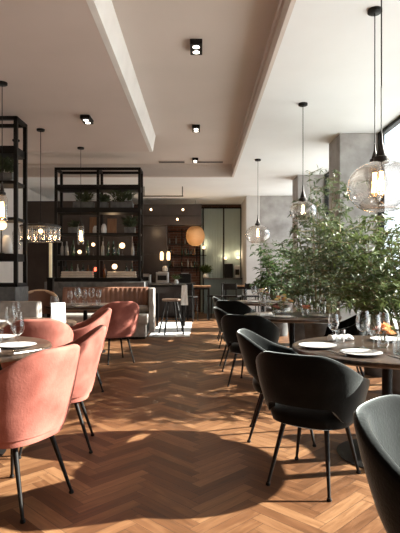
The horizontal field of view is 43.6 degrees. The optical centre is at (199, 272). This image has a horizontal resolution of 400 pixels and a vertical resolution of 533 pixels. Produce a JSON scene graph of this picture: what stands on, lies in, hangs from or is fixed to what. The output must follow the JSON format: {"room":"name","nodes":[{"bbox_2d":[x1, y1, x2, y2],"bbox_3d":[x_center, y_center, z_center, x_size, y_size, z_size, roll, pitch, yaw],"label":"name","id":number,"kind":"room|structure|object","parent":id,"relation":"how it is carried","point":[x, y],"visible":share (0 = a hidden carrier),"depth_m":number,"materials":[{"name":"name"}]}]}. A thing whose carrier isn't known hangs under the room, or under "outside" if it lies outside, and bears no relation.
{"room":"restaurant","nodes":[
{"label":"restaurant","id":0,"kind":"room"},
{"bbox_2d":[0,170,52,282],"bbox_3d":[-4.500,-0.590,5.900,0.200,3.680,19.800,0,0,0],"label":"wall","id":1,"kind":"structure","parent":0,"point":[6,268],"depth_m":11.67,"materials":[{"name":"paint"}]},
{"bbox_2d":[12,0,295,176],"bbox_3d":[-1.820,-2.290,3.650,5.160,0.280,15.300,0,0,0],"label":"trim","id":2,"kind":"structure","parent":1,"relation":"attached to","point":[285,7],"depth_m":11.22,"materials":[{"name":"beige paint"}]},
{"bbox_2d":[28,201,132,316],"bbox_3d":[-3.060,-0.275,12.700,2.680,3.050,0.200,0,0,0],"label":"wall partition","id":3,"kind":"structure","parent":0,"point":[38,253],"depth_m":12.60,"materials":[{"name":"brown paint"}]},
{"bbox_2d":[10,0,278,163],"bbox_3d":[-1.850,-2.580,3.650,5.500,0.300,15.700,0,0,0],"label":"ceiling","id":4,"kind":"structure","parent":0,"point":[213,89],"depth_m":5.99,"materials":[{"name":"beige paint"}]},
{"bbox_2d":[190,39,201,54],"bbox_3d":[-0.040,-2.401,5.330,0.130,0.058,0.270,0,0,0],"label":"ceiling spotlight","id":5,"kind":"object","parent":4,"relation":"attached to","point":[195,44],"visible":1,"depth_m":5.26,"materials":[{"name":"black paint"}]},
{"bbox_2d":[192,124,199,131],"bbox_3d":[-0.065,-2.401,8.340,0.130,0.058,0.270,0,0,0],"label":"ceiling spotlight","id":6,"kind":"object","parent":4,"relation":"attached to","point":[195,127],"visible":1,"depth_m":8.23,"materials":[{"name":"black paint"}]},
{"bbox_2d":[137,204,201,225],"bbox_3d":[-0.875,-1.670,14.535,1.850,0.600,0.330,0,0,0],"label":"bulkhead","id":7,"kind":"object","parent":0,"point":[153,214],"visible":0.98,"depth_m":14.40,"materials":[{"name":"paint"}]},
{"bbox_2d":[133,204,240,311],"bbox_3d":[-0.650,-0.450,15.900,7.500,3.400,0.200,0,0,0],"label":"wall","id":8,"kind":"structure","parent":0,"point":[177,248],"depth_m":15.80,"materials":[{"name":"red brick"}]},
{"bbox_2d":[168,229,205,275],"bbox_3d":[-0.443,-0.635,15.695,1.285,1.500,0.190,0,0,0],"label":"wall rack","id":9,"kind":"object","parent":8,"relation":"attached to","point":[181,231],"visible":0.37,"depth_m":15.61,"materials":[{"name":"black metal"}]},
{"bbox_2d":[201,209,222,311],"bbox_3d":[0.378,-0.390,15.763,0.715,3.280,0.070,0,0,0],"label":"wall panel","id":10,"kind":"object","parent":8,"relation":"attached to","point":[213,218],"visible":0.69,"depth_m":15.73,"materials":[{"name":"glass"}]},
{"bbox_2d":[199,207,240,311],"bbox_3d":[0.645,-0.400,15.750,1.330,3.300,0.100,0,0,0],"label":"trim","id":11,"kind":"structure","parent":8,"relation":"attached to","point":[203,208],"depth_m":15.70,"materials":[{"name":"black paint"}]},
{"bbox_2d":[224,209,239,277],"bbox_3d":[1.032,-0.390,15.763,0.555,3.280,0.070,0,0,0],"label":"wall panel","id":12,"kind":"object","parent":8,"relation":"attached to","point":[231,216],"visible":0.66,"depth_m":15.73,"materials":[{"name":"glass"}]},
{"bbox_2d":[0,312,386,532],"bbox_3d":[-0.875,1.350,5.900,7.450,0.200,20.200,0,0,0],"label":"floor","id":13,"kind":"structure","parent":0,"point":[172,453],"depth_m":3.26,"materials":[{"name":"brown wood"}]},
{"bbox_2d":[0,286,27,300],"bbox_3d":[-2.975,0.720,6.750,1.150,1.060,0.500,0,0,0],"label":"stone base","id":14,"kind":"object","parent":13,"relation":"on","point":[6,293],"visible":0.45,"depth_m":6.50,"materials":[{"name":"grey stone"}]},
{"bbox_2d":[0,116,27,286],"bbox_3d":[-2.965,-0.935,6.775,1.118,2.250,0.398,0,0,0],"label":"shelf unit","id":15,"kind":"object","parent":14,"relation":"on","point":[16,153],"visible":0.98,"depth_m":6.62,"materials":[{"name":"black paint"}]},
{"bbox_2d":[0,221,6,253],"bbox_3d":[-2.670,-0.480,6.720,0.140,0.460,0.140,0,0,0],"label":"table lamp","id":16,"kind":"object","parent":15,"relation":"on","point":[3,224],"visible":0.89,"depth_m":6.70,"materials":[{"name":"brown metal"}]},
{"bbox_2d":[2,235,12,253],"bbox_3d":[-2.620,-0.380,6.780,0.150,0.260,0.150,0,0,0],"label":"jar","id":17,"kind":"object","parent":15,"relation":"on","point":[7,246],"visible":0.87,"depth_m":6.72,"materials":[{"name":"white ceramic"}]},
{"bbox_2d":[0,155,20,180],"bbox_3d":[-2.674,-1.405,6.777,0.454,0.389,0.407,0,0,-28],"label":"potted plant","id":18,"kind":"object","parent":15,"relation":"on","point":[7,164],"visible":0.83,"depth_m":6.70,"materials":[{"name":"green plant"}]},
{"bbox_2d":[0,301,41,369],"bbox_3d":[-2.800,0.805,6.010,1.600,0.890,0.680,0,0,0],"label":"banquette","id":19,"kind":"object","parent":13,"relation":"on","point":[29,308],"visible":0.27,"depth_m":6.17,"materials":[{"name":"grey fabric"}]},
{"bbox_2d":[0,336,51,456],"bbox_3d":[-1.680,0.880,3.420,1.280,0.740,1.280,0,0,-17],"label":"round dining table","id":20,"kind":"object","parent":13,"relation":"on","point":[6,355],"visible":0.66,"depth_m":3.40,"materials":[{"name":"black paint"}]},
{"bbox_2d":[0,334,15,339],"bbox_3d":[-1.550,0.500,3.850,0.256,0.019,0.256,0,0,0],"label":"dinner plate","id":21,"kind":"object","parent":20,"relation":"on","point":[2,336],"visible":1,"depth_m":3.92,"materials":[{"name":"white ceramic"}]},
{"bbox_2d":[0,342,36,348],"bbox_3d":[-1.250,0.500,3.420,0.256,0.019,0.256,0,0,0],"label":"dinner plate","id":22,"kind":"object","parent":20,"relation":"on","point":[10,345],"visible":1,"depth_m":3.44,"materials":[{"name":"white ceramic"}]},
{"bbox_2d":[0,319,73,368],"bbox_3d":[-1.464,0.820,4.459,0.665,0.860,0.623,0,0,-20],"label":"tub chair","id":23,"kind":"object","parent":13,"relation":"on","point":[57,332],"visible":0.21,"depth_m":4.21,"materials":[{"name":"fabric"}]},
{"bbox_2d":[0,317,76,330],"bbox_3d":[-1.880,0.880,5.080,1.216,0.740,1.216,0,0,44],"label":"round dining table","id":24,"kind":"object","parent":13,"relation":"on","point":[69,322],"visible":0.16,"depth_m":5.31,"materials":[{"name":"black paint"}]},
{"bbox_2d":[50,303,65,322],"bbox_3d":[-1.438,0.411,5.063,0.144,0.210,0.058,0,0,-37],"label":"menu card","id":25,"kind":"object","parent":24,"relation":"on","point":[58,312],"visible":0.71,"depth_m":5.05,"materials":[{"name":"white paper"}]},
{"bbox_2d":[0,344,80,523],"bbox_3d":[-0.990,0.820,2.752,0.623,0.860,0.665,0,0,25],"label":"tub chair","id":26,"kind":"object","parent":13,"relation":"on","point":[36,390],"visible":1,"depth_m":2.54,"materials":[{"name":"fabric"}]},
{"bbox_2d":[28,289,58,313],"bbox_3d":[-2.423,0.755,7.393,0.675,0.994,0.624,0,0,-6],"label":"armchair","id":27,"kind":"object","parent":13,"relation":"on","point":[41,295],"visible":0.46,"depth_m":7.63,"materials":[{"name":"brown leather"}]},
{"bbox_2d":[46,277,54,317],"bbox_3d":[-2.420,0.665,8.100,0.260,1.170,0.260,0,0,0],"label":"candle stand","id":28,"kind":"object","parent":13,"relation":"on","point":[50,280],"visible":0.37,"depth_m":8.06,"materials":[{"name":"black paint"}]},
{"bbox_2d":[49,241,51,276],"bbox_3d":[-2.420,-0.226,8.100,0.052,0.610,0.051,0,0,0],"label":"pillar candle","id":29,"kind":"object","parent":28,"relation":"on","point":[50,244],"visible":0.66,"depth_m":8.08,"materials":[{"name":"wax"}]},
{"bbox_2d":[19,324,105,458],"bbox_3d":[-0.987,0.820,3.608,0.623,0.860,0.665,0,0,-10],"label":"tub chair","id":30,"kind":"object","parent":13,"relation":"on","point":[90,343],"visible":0.41,"depth_m":3.45,"materials":[{"name":"fabric"}]},
{"bbox_2d":[45,303,107,353],"bbox_3d":[-1.800,0.880,7.850,1.216,0.740,1.216,0,0,-29],"label":"round dining table","id":31,"kind":"object","parent":13,"relation":"on","point":[67,307],"visible":0.4,"depth_m":7.71,"materials":[{"name":"black paint"}]},
{"bbox_2d":[70,308,111,391],"bbox_3d":[-1.258,0.820,5.361,0.622,0.860,0.665,0,0,-14],"label":"tub chair","id":32,"kind":"object","parent":13,"relation":"on","point":[103,317],"visible":0.31,"depth_m":5.23,"materials":[{"name":"fabric"}]},
{"bbox_2d":[44,281,147,317],"bbox_3d":[-2.135,0.720,10.425,2.030,1.060,0.650,0,0,0],"label":"stone base","id":33,"kind":"object","parent":13,"relation":"on","point":[58,286],"visible":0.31,"depth_m":10.10,"materials":[{"name":"grey stone"}]},
{"bbox_2d":[54,167,142,281],"bbox_3d":[-2.095,-0.980,10.450,1.762,2.340,0.452,0,0,0],"label":"shelf unit","id":34,"kind":"object","parent":33,"relation":"on","point":[99,188],"visible":0.99,"depth_m":10.23,"materials":[{"name":"black paint"}]},
{"bbox_2d":[67,220,81,232],"bbox_3d":[-2.584,-0.959,10.419,0.384,0.299,0.270,0,0,0],"label":"potted plant","id":35,"kind":"object","parent":34,"relation":"on","point":[74,228],"visible":0.81,"depth_m":10.33,"materials":[{"name":"green plant"}]},
{"bbox_2d":[61,271,93,277],"bbox_3d":[-2.540,0.044,10.360,0.660,0.132,0.160,0,0,0],"label":"stack","id":36,"kind":"object","parent":34,"relation":"on","point":[62,275],"visible":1,"depth_m":10.28,"materials":[{"name":"beige paper"}]},
{"bbox_2d":[73,190,94,206],"bbox_3d":[-2.399,-1.516,10.404,0.516,0.371,0.353,0,0,0],"label":"potted plant","id":37,"kind":"object","parent":34,"relation":"on","point":[86,196],"visible":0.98,"depth_m":10.34,"materials":[{"name":"green plant"}]},
{"bbox_2d":[89,217,96,232],"bbox_3d":[-2.250,-0.992,10.569,0.170,0.359,0.060,0,0,0],"label":"wooden board","id":38,"kind":"object","parent":34,"relation":"on","point":[93,220],"visible":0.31,"depth_m":10.56,"materials":[{"name":"brown wood"}]},
{"bbox_2d":[96,194,110,206],"bbox_3d":[-2.001,-1.496,10.419,0.326,0.333,0.287,0,0,0],"label":"potted plant","id":39,"kind":"object","parent":34,"relation":"on","point":[105,198],"visible":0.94,"depth_m":10.37,"materials":[{"name":"green plant"}]},
{"bbox_2d":[107,219,116,232],"bbox_3d":[-1.860,-0.977,10.567,0.200,0.329,0.057,0,0,0],"label":"wooden board","id":40,"kind":"object","parent":34,"relation":"on","point":[111,223],"visible":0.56,"depth_m":10.56,"materials":[{"name":"brown wood"}]},
{"bbox_2d":[107,190,136,206],"bbox_3d":[-1.618,-1.546,10.396,0.670,0.433,0.439,0,0,0],"label":"potted plant","id":41,"kind":"object","parent":34,"relation":"on","point":[124,195],"visible":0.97,"depth_m":10.34,"materials":[{"name":"green plant"}]},
{"bbox_2d":[107,271,136,277],"bbox_3d":[-1.620,0.044,10.360,0.600,0.132,0.160,0,0,0],"label":"stack","id":42,"kind":"object","parent":34,"relation":"on","point":[108,275],"visible":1,"depth_m":10.28,"materials":[{"name":"beige paper"}]},
{"bbox_2d":[120,215,137,232],"bbox_3d":[-1.484,-1.010,10.431,0.458,0.399,0.374,0,0,-10],"label":"potted plant","id":43,"kind":"object","parent":34,"relation":"on","point":[129,222],"visible":0.94,"depth_m":10.36,"materials":[{"name":"green plant"}]},
{"bbox_2d":[63,287,154,338],"bbox_3d":[-1.790,0.767,9.617,1.820,0.965,0.735,0,0,0],"label":"bench","id":44,"kind":"object","parent":13,"relation":"on","point":[140,295],"visible":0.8,"depth_m":9.81,"materials":[{"name":"brown leather"}]},
{"bbox_2d":[139,305,148,312],"bbox_3d":[-1.175,0.709,9.720,0.370,0.148,0.150,0,0,0],"label":"bolster cushion","id":45,"kind":"object","parent":44,"relation":"on","point":[143,308],"visible":0.48,"depth_m":9.66,"materials":[{"name":"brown fabric"}]},
{"bbox_2d":[91,301,139,364],"bbox_3d":[-1.178,0.820,7.012,0.665,0.860,0.622,0,0,-30],"label":"tub chair","id":46,"kind":"object","parent":13,"relation":"on","point":[123,321],"visible":0.71,"depth_m":6.80,"materials":[{"name":"fabric"}]},
{"bbox_2d":[143,225,167,282],"bbox_3d":[-1.330,-0.060,14.764,0.740,2.620,0.472,0,0,0],"label":"tall cabinet","id":47,"kind":"object","parent":13,"relation":"on","point":[155,237],"visible":0.41,"depth_m":14.53,"materials":[{"name":"paint"}]},
{"bbox_2d":[149,322,191,336],"bbox_3d":[-0.600,1.244,11.110,0.800,0.012,2.780,0,0,0],"label":"area rug","id":48,"kind":"object","parent":13,"relation":"on","point":[171,330],"visible":0.93,"depth_m":10.67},
{"bbox_2d":[151,284,185,330],"bbox_3d":[-0.680,0.750,11.100,0.720,0.975,1.100,0,0,0],"label":"table","id":49,"kind":"object","parent":48,"relation":"on","point":[159,288],"visible":0.74,"depth_m":10.60,"materials":[{"name":"black paint"}]},
{"bbox_2d":[181,285,187,304],"bbox_3d":[-0.328,0.478,10.523,0.156,0.420,0.018,0,0,0],"label":"hanging cloth","id":50,"kind":"object","parent":49,"relation":"hanging from","point":[184,295],"visible":1,"depth_m":10.52,"materials":[{"name":"white fabric"}]},
{"bbox_2d":[159,298,183,334],"bbox_3d":[-0.580,0.883,10.100,0.446,0.710,0.446,0,0,-20],"label":"bar stool","id":51,"kind":"object","parent":48,"relation":"on","point":[167,300],"visible":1,"depth_m":10.01,"materials":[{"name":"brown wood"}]},
{"bbox_2d":[148,283,194,317],"bbox_3d":[-0.980,0.770,14.080,1.700,0.960,0.500,0,0,0],"label":"countertop","id":52,"kind":"structure","parent":13,"relation":"on","point":[171,314],"depth_m":13.86,"materials":[{"name":"grey stone"}]},
{"bbox_2d":[143,274,151,282],"bbox_3d":[-1.550,0.160,14.054,0.360,0.260,0.312,0,0,0],"label":"espresso machine","id":53,"kind":"object","parent":52,"relation":"on","point":[146,277],"visible":0.54,"depth_m":13.91,"materials":[{"name":"metal"}]},
{"bbox_2d":[156,271,168,282],"bbox_3d":[-1.050,0.130,13.984,0.360,0.320,0.312,0,0,0],"label":"coffee machine","id":54,"kind":"object","parent":52,"relation":"on","point":[161,276],"visible":1,"depth_m":13.84,"materials":[{"name":"metal"}]},
{"bbox_2d":[179,273,190,282],"bbox_3d":[-0.420,0.150,14.054,0.340,0.280,0.262,0,0,0],"label":"screen","id":55,"kind":"object","parent":52,"relation":"on","point":[186,277],"visible":0.95,"depth_m":13.94,"materials":[{"name":"black paint"}]},
{"bbox_2d":[178,283,197,321],"bbox_3d":[-0.305,0.760,12.883,0.408,0.982,0.464,0,0,17],"label":"bistro chair","id":56,"kind":"object","parent":13,"relation":"on","point":[189,286],"visible":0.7,"depth_m":12.66,"materials":[{"name":"black paint"}]},
{"bbox_2d":[187,285,210,319],"bbox_3d":[-0.050,0.800,13.450,0.660,0.900,0.600,0,0,0],"label":"bistro table","id":57,"kind":"object","parent":13,"relation":"on","point":[195,287],"visible":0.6,"depth_m":13.18,"materials":[{"name":"brown wood"}]},
{"bbox_2d":[207,282,225,318],"bbox_3d":[0.457,0.760,13.495,0.464,0.982,0.408,0,0,17],"label":"bistro chair","id":58,"kind":"object","parent":13,"relation":"on","point":[221,295],"visible":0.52,"depth_m":13.36,"materials":[{"name":"black paint"}]},
{"bbox_2d":[213,306,228,371],"bbox_3d":[0.471,0.850,6.497,0.607,0.800,0.658,0,0,-3],"label":"tub chair","id":59,"kind":"object","parent":13,"relation":"on","point":[219,313],"visible":0.34,"depth_m":6.33,"materials":[{"name":"fabric"}]},
{"bbox_2d":[203,278,241,313],"bbox_3d":[0.695,0.710,15.400,1.190,1.080,0.440,0,0,0],"label":"counter","id":60,"kind":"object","parent":13,"relation":"on","point":[215,283],"depth_m":15.22,"materials":[{"name":"grey stone"}]},
{"bbox_2d":[224,263,232,277],"bbox_3d":[0.880,-0.060,15.444,0.260,0.460,0.312,0,0,0],"label":"beverage dispenser","id":61,"kind":"object","parent":60,"relation":"on","point":[228,267],"visible":1,"depth_m":15.30,"materials":[{"name":"black paint"}]},
{"bbox_2d":[234,265,239,277],"bbox_3d":[1.140,-0.030,15.444,0.180,0.400,0.262,0,0,0],"label":"grinder","id":62,"kind":"object","parent":60,"relation":"on","point":[236,267],"visible":0.98,"depth_m":15.32,"materials":[{"name":"metal"}]},
{"bbox_3d":[0.180,0.100,15.300,0.180,0.140,0.180,0,0,0],"label":"pot","id":63,"kind":"object","parent":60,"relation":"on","visible":0},
{"bbox_2d":[198,264,212,273],"bbox_3d":[0.173,-0.119,15.334,0.540,0.306,0.428,0,0,0],"label":"bushy plant","id":64,"kind":"object","parent":63,"relation":"in","point":[204,268],"visible":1,"depth_m":15.26,"materials":[{"name":"green plant"}]},
{"bbox_2d":[223,283,241,299],"bbox_3d":[0.853,0.760,13.283,0.408,0.982,0.464,0,0,22],"label":"bistro chair","id":65,"kind":"object","parent":13,"relation":"on","point":[225,286],"visible":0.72,"depth_m":13.09,"materials":[{"name":"black paint"}]},
{"bbox_2d":[215,300,254,348],"bbox_3d":[0.575,0.850,8.307,0.658,0.800,0.607,0,0,30],"label":"tub chair","id":66,"kind":"object","parent":13,"relation":"on","point":[231,307],"visible":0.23,"depth_m":8.04,"materials":[{"name":"fabric"}]},
{"bbox_2d":[224,285,246,299],"bbox_3d":[0.980,0.800,13.900,0.660,0.900,0.600,0,0,0],"label":"bistro table","id":67,"kind":"object","parent":13,"relation":"on","point":[238,286],"visible":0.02,"depth_m":13.63,"materials":[{"name":"black paint"}]},
{"bbox_2d":[242,283,258,311],"bbox_3d":[1.342,0.760,13.282,0.408,0.982,0.464,0,0,-6],"label":"bistro chair","id":68,"kind":"object","parent":13,"relation":"on","point":[247,286],"visible":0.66,"depth_m":13.08,"materials":[{"name":"black paint"}]},
{"bbox_2d":[241,196,259,311],"bbox_3d":[1.490,-0.450,14.900,0.380,3.400,1.800,0,0,0],"label":"wall pier","id":69,"kind":"object","parent":13,"relation":"on","point":[250,207],"visible":0.64,"depth_m":14.00,"materials":[{"name":"paint"}]},
{"bbox_2d":[221,314,280,386],"bbox_3d":[0.559,0.850,5.575,0.658,0.800,0.607,0,0,25],"label":"tub chair","id":70,"kind":"object","parent":13,"relation":"on","point":[230,323],"visible":0.73,"depth_m":5.37,"materials":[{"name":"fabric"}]},
{"bbox_2d":[236,300,294,344],"bbox_3d":[1.100,0.880,8.750,1.152,0.740,1.152,0,0,-11],"label":"round dining table","id":71,"kind":"object","parent":13,"relation":"on","point":[262,304],"visible":0.36,"depth_m":8.50,"materials":[{"name":"black paint"}]},
{"bbox_2d":[248,239,302,336],"bbox_3d":[1.502,0.294,9.933,1.250,1.912,1.474,0,0,-12],"label":"potted plant","id":72,"kind":"object","parent":13,"relation":"on","point":[265,282],"visible":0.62,"depth_m":9.81,"materials":[{"name":"green plant"}]},
{"bbox_2d":[260,196,291,311],"bbox_3d":[2.250,-0.450,14.325,1.140,3.400,0.650,0,0,0],"label":"column","id":73,"kind":"structure","parent":13,"relation":"on","point":[274,210],"depth_m":14.00,"materials":[{"name":"concrete"}]},
{"bbox_2d":[236,329,315,446],"bbox_3d":[0.581,0.850,3.837,0.607,0.800,0.658,0,0,9],"label":"tub chair","id":74,"kind":"object","parent":13,"relation":"on","point":[251,344],"visible":0.46,"depth_m":3.70,"materials":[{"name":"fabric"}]},
{"bbox_2d":[244,312,341,347],"bbox_3d":[1.100,0.880,5.980,1.152,0.740,1.152,0,0,38],"label":"round dining table","id":75,"kind":"object","parent":13,"relation":"on","point":[306,318],"visible":0.39,"depth_m":5.67,"materials":[{"name":"black paint"}]},
{"bbox_2d":[274,294,293,313],"bbox_3d":[0.993,0.381,5.992,0.242,0.257,0.229,0,0,-38],"label":"flower arrangement","id":76,"kind":"object","parent":75,"relation":"on","point":[283,295],"visible":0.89,"depth_m":6.00,"materials":[{"name":"orange plant"}]},
{"bbox_2d":[284,247,322,341],"bbox_3d":[1.828,0.394,8.765,0.786,1.712,0.854,0,0,3],"label":"potted plant","id":77,"kind":"object","parent":13,"relation":"on","point":[299,327],"visible":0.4,"depth_m":8.64,"materials":[{"name":"green plant"}]},
{"bbox_2d":[292,175,324,311],"bbox_3d":[2.485,-0.450,11.325,0.670,3.400,0.650,0,0,0],"label":"column","id":78,"kind":"structure","parent":13,"relation":"on","point":[298,181],"depth_m":11.00,"materials":[{"name":"concrete"}]},
{"bbox_2d":[256,351,369,501],"bbox_3d":[0.662,0.850,2.999,0.658,0.800,0.607,0,0,34],"label":"tub chair","id":79,"kind":"object","parent":13,"relation":"on","point":[321,393],"visible":0.97,"depth_m":2.79,"materials":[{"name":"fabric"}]},
{"bbox_2d":[264,166,373,338],"bbox_3d":[1.689,-0.123,7.079,1.356,2.745,1.197,0,0,-31],"label":"potted plant","id":80,"kind":"object","parent":13,"relation":"on","point":[312,330],"visible":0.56,"depth_m":7.04,"materials":[{"name":"green plant"}]},
{"bbox_2d":[325,172,328,303],"bbox_3d":[2.780,-0.450,9.675,0.080,3.400,2.650,0,0,0],"label":"window","id":81,"kind":"structure","parent":13,"relation":"on","point":[327,173],"depth_m":10.94,"materials":[{"name":"black paint"}]},
{"bbox_2d":[289,213,399,376],"bbox_3d":[1.856,0.258,6.160,1.435,1.984,1.464,0,0,-22],"label":"potted plant","id":82,"kind":"object","parent":13,"relation":"on","point":[376,372],"visible":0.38,"depth_m":6.05,"materials":[{"name":"green plant"}]},
{"bbox_2d":[292,335,399,467],"bbox_3d":[1.280,0.880,3.420,1.280,0.740,1.280,0,0,-23],"label":"round dining table","id":83,"kind":"object","parent":13,"relation":"on","point":[385,362],"visible":0.44,"depth_m":3.36,"materials":[{"name":"brown wood"}]},
{"bbox_2d":[299,342,336,348],"bbox_3d":[0.800,0.500,3.400,0.256,0.019,0.256,0,0,0],"label":"dinner plate","id":84,"kind":"object","parent":83,"relation":"on","point":[312,345],"visible":1,"depth_m":3.44,"materials":[{"name":"white ceramic"}]},
{"bbox_2d":[327,334,353,340],"bbox_3d":[1.050,0.486,3.740,0.200,0.047,0.083,0,0,-14],"label":"rolled napkin","id":85,"kind":"object","parent":83,"relation":"on","point":[341,337],"visible":0.96,"depth_m":3.71,"materials":[{"name":"white fabric"}]},
{"bbox_2d":[340,349,382,356],"bbox_3d":[1.000,0.500,3.100,0.256,0.019,0.256,0,0,0],"label":"dinner plate","id":86,"kind":"object","parent":83,"relation":"on","point":[354,352],"visible":1,"depth_m":3.13,"materials":[{"name":"white ceramic"}]},
{"bbox_2d":[372,323,395,347],"bbox_3d":[1.242,0.424,3.409,0.177,0.171,0.178,0,0,0],"label":"flower arrangement","id":87,"kind":"object","parent":83,"relation":"on","point":[386,327],"visible":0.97,"depth_m":3.38,"materials":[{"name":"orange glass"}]},
{"bbox_2d":[370,336,399,341],"bbox_3d":[1.400,0.500,3.720,0.256,0.019,0.256,0,0,0],"label":"dinner plate","id":88,"kind":"object","parent":83,"relation":"on","point":[395,339],"visible":0.8,"depth_m":3.75,"materials":[{"name":"white ceramic"}]},
{"bbox_2d":[323,312,370,377],"bbox_3d":[1.669,0.850,5.743,0.607,0.800,0.658,0,0,9],"label":"tub chair","id":89,"kind":"object","parent":13,"relation":"on","point":[348,326],"visible":0.34,"depth_m":5.55,"materials":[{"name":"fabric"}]},
{"bbox_2d":[329,133,377,321],"bbox_3d":[2.485,-0.450,8.025,0.670,3.400,0.650,0,0,0],"label":"column","id":90,"kind":"structure","parent":13,"relation":"on","point":[348,152],"depth_m":7.70,"materials":[{"name":"concrete"}]},
{"bbox_2d":[315,214,399,394],"bbox_3d":[1.854,0.320,5.144,1.388,1.861,1.443,0,0,8],"label":"potted plant","id":91,"kind":"object","parent":13,"relation":"on","point":[378,306],"visible":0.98,"depth_m":4.99,"materials":[{"name":"green plant"}]},
{"bbox_2d":[353,395,399,532],"bbox_3d":[0.808,0.850,1.562,0.607,0.800,0.658,0,0,41],"label":"tub chair","id":92,"kind":"object","parent":13,"relation":"on","point":[376,421],"visible":1,"depth_m":1.50,"materials":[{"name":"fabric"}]},
{"bbox_2d":[0,0,399,203],"bbox_3d":[-0.880,-2.600,5.900,7.440,0.900,20.200,0,0,0],"label":"ceiling","id":93,"kind":"structure","parent":0,"point":[324,60],"depth_m":6.04,"materials":[{"name":"white paint"}]},
{"bbox_2d":[0,81,7,220],"bbox_3d":[-2.240,-1.355,5.660,0.120,1.590,0.120,0,0,0],"label":"pendant lamp","id":94,"kind":"object","parent":93,"relation":"hanging from","point":[2,83],"visible":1,"depth_m":5.66,"materials":[{"name":"black metal"}]},
{"bbox_2d":[0,181,5,195],"bbox_3d":[-2.240,-0.954,5.660,0.082,0.158,0.082,0,0,0],"label":"socket","id":95,"kind":"object","parent":94,"relation":"attached to","point":[2,193],"depth_m":5.65,"materials":[{"name":"brown metal"}]},
{"bbox_2d":[19,128,61,242],"bbox_3d":[-2.390,-1.305,7.500,0.604,1.690,0.604,0,0,0],"label":"chandelier","id":96,"kind":"object","parent":93,"relation":"hanging from","point":[40,225],"visible":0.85,"depth_m":7.48,"materials":[{"name":"black paint"}]},
{"bbox_2d":[77,147,83,244],"bbox_3d":[-2.050,-1.315,8.600,0.116,1.670,0.116,0,0,0],"label":"pendant lamp","id":97,"kind":"object","parent":93,"relation":"hanging from","point":[80,224],"visible":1,"depth_m":8.58,"materials":[{"name":"black paint"}]},
{"bbox_2d":[80,115,93,123],"bbox_3d":[-1.570,-2.121,6.940,0.130,0.058,0.270,0,0,0],"label":"ceiling spotlight","id":98,"kind":"object","parent":93,"relation":"attached to","point":[86,119],"visible":1,"depth_m":6.87,"materials":[{"name":"black paint"}]},
{"bbox_2d":[86,0,155,151],"bbox_3d":[-0.845,-2.289,2.450,0.110,0.282,12.900,0,0,0],"label":"trim","id":99,"kind":"structure","parent":93,"relation":"attached to","point":[103,13],"depth_m":5.29,"materials":[{"name":"white paint"}]},
{"bbox_2d":[186,226,204,245],"bbox_3d":[-0.140,-1.476,14.900,0.560,1.349,0.560,0,0,0],"label":"woven pendant","id":100,"kind":"object","parent":93,"relation":"hanging from","point":[195,235],"visible":0.98,"depth_m":14.69,"materials":[{"name":"orange wicker"}]},
{"bbox_2d":[245,159,269,243],"bbox_3d":[1.100,-1.353,9.500,0.469,1.594,0.469,0,0,41],"label":"pendant lamp","id":101,"kind":"object","parent":93,"relation":"hanging from","point":[257,223],"visible":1,"depth_m":9.47,"materials":[{"name":"clear glass"}]},
{"bbox_2d":[255,215,260,225],"bbox_3d":[1.100,-0.995,9.500,0.110,0.210,0.110,0,0,0],"label":"socket","id":102,"kind":"object","parent":101,"relation":"attached to","point":[257,223],"depth_m":9.47,"materials":[{"name":"brown metal"}]},
{"bbox_2d":[289,102,316,220],"bbox_3d":[1.310,-1.406,6.360,0.340,1.489,0.340,0,0,0],"label":"pendant lamp","id":103,"kind":"object","parent":93,"relation":"hanging from","point":[302,198],"visible":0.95,"depth_m":6.34,"materials":[{"name":"clear glass"}]},
{"bbox_2d":[299,185,306,201],"bbox_3d":[1.310,-1.005,6.360,0.110,0.210,0.110,0,0,0],"label":"socket","id":104,"kind":"object","parent":103,"relation":"attached to","point":[302,198],"depth_m":6.34,"materials":[{"name":"brown metal"}]},
{"bbox_2d":[347,0,399,211],"bbox_3d":[1.270,-1.293,3.500,0.463,1.714,0.463,0,0,4],"label":"pendant lamp","id":105,"kind":"object","parent":93,"relation":"hanging from","point":[381,158],"visible":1,"depth_m":3.49,"materials":[{"name":"clear glass"}]},
{"bbox_2d":[373,133,389,164],"bbox_3d":[1.270,-0.870,3.500,0.110,0.210,0.110,0,0,0],"label":"socket","id":106,"kind":"object","parent":105,"relation":"attached to","point":[381,154],"depth_m":3.48,"materials":[{"name":"brown metal"}]},
{"bbox_2d":[367,6,380,201],"bbox_3d":[1.430,-1.365,4.090,0.116,1.570,0.116,0,0,0],"label":"pendant lamp","id":107,"kind":"object","parent":93,"relation":"hanging from","point":[374,11],"visible":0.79,"depth_m":4.09,"materials":[{"name":"black metal"}]},
{"bbox_2d":[370,144,376,163],"bbox_3d":[1.430,-0.974,4.090,0.082,0.158,0.082,0,0,0],"label":"socket","id":108,"kind":"object","parent":107,"relation":"attached to","point":[374,152],"depth_m":4.08,"materials":[{"name":"brown metal"}]},
{"bbox_3d":[2.820,-0.450,-1.525,0.040,3.400,4.950,0,0,0],"label":"wall","id":109,"kind":"structure","parent":0,"visible":0},
{"bbox_2d":[378,116,399,320],"bbox_3d":[2.780,-0.450,4.325,0.080,3.400,6.750,0,0,0],"label":"window","id":110,"kind":"structure","parent":109,"relation":"in","point":[393,124],"depth_m":7.64,"materials":[{"name":"black paint"}]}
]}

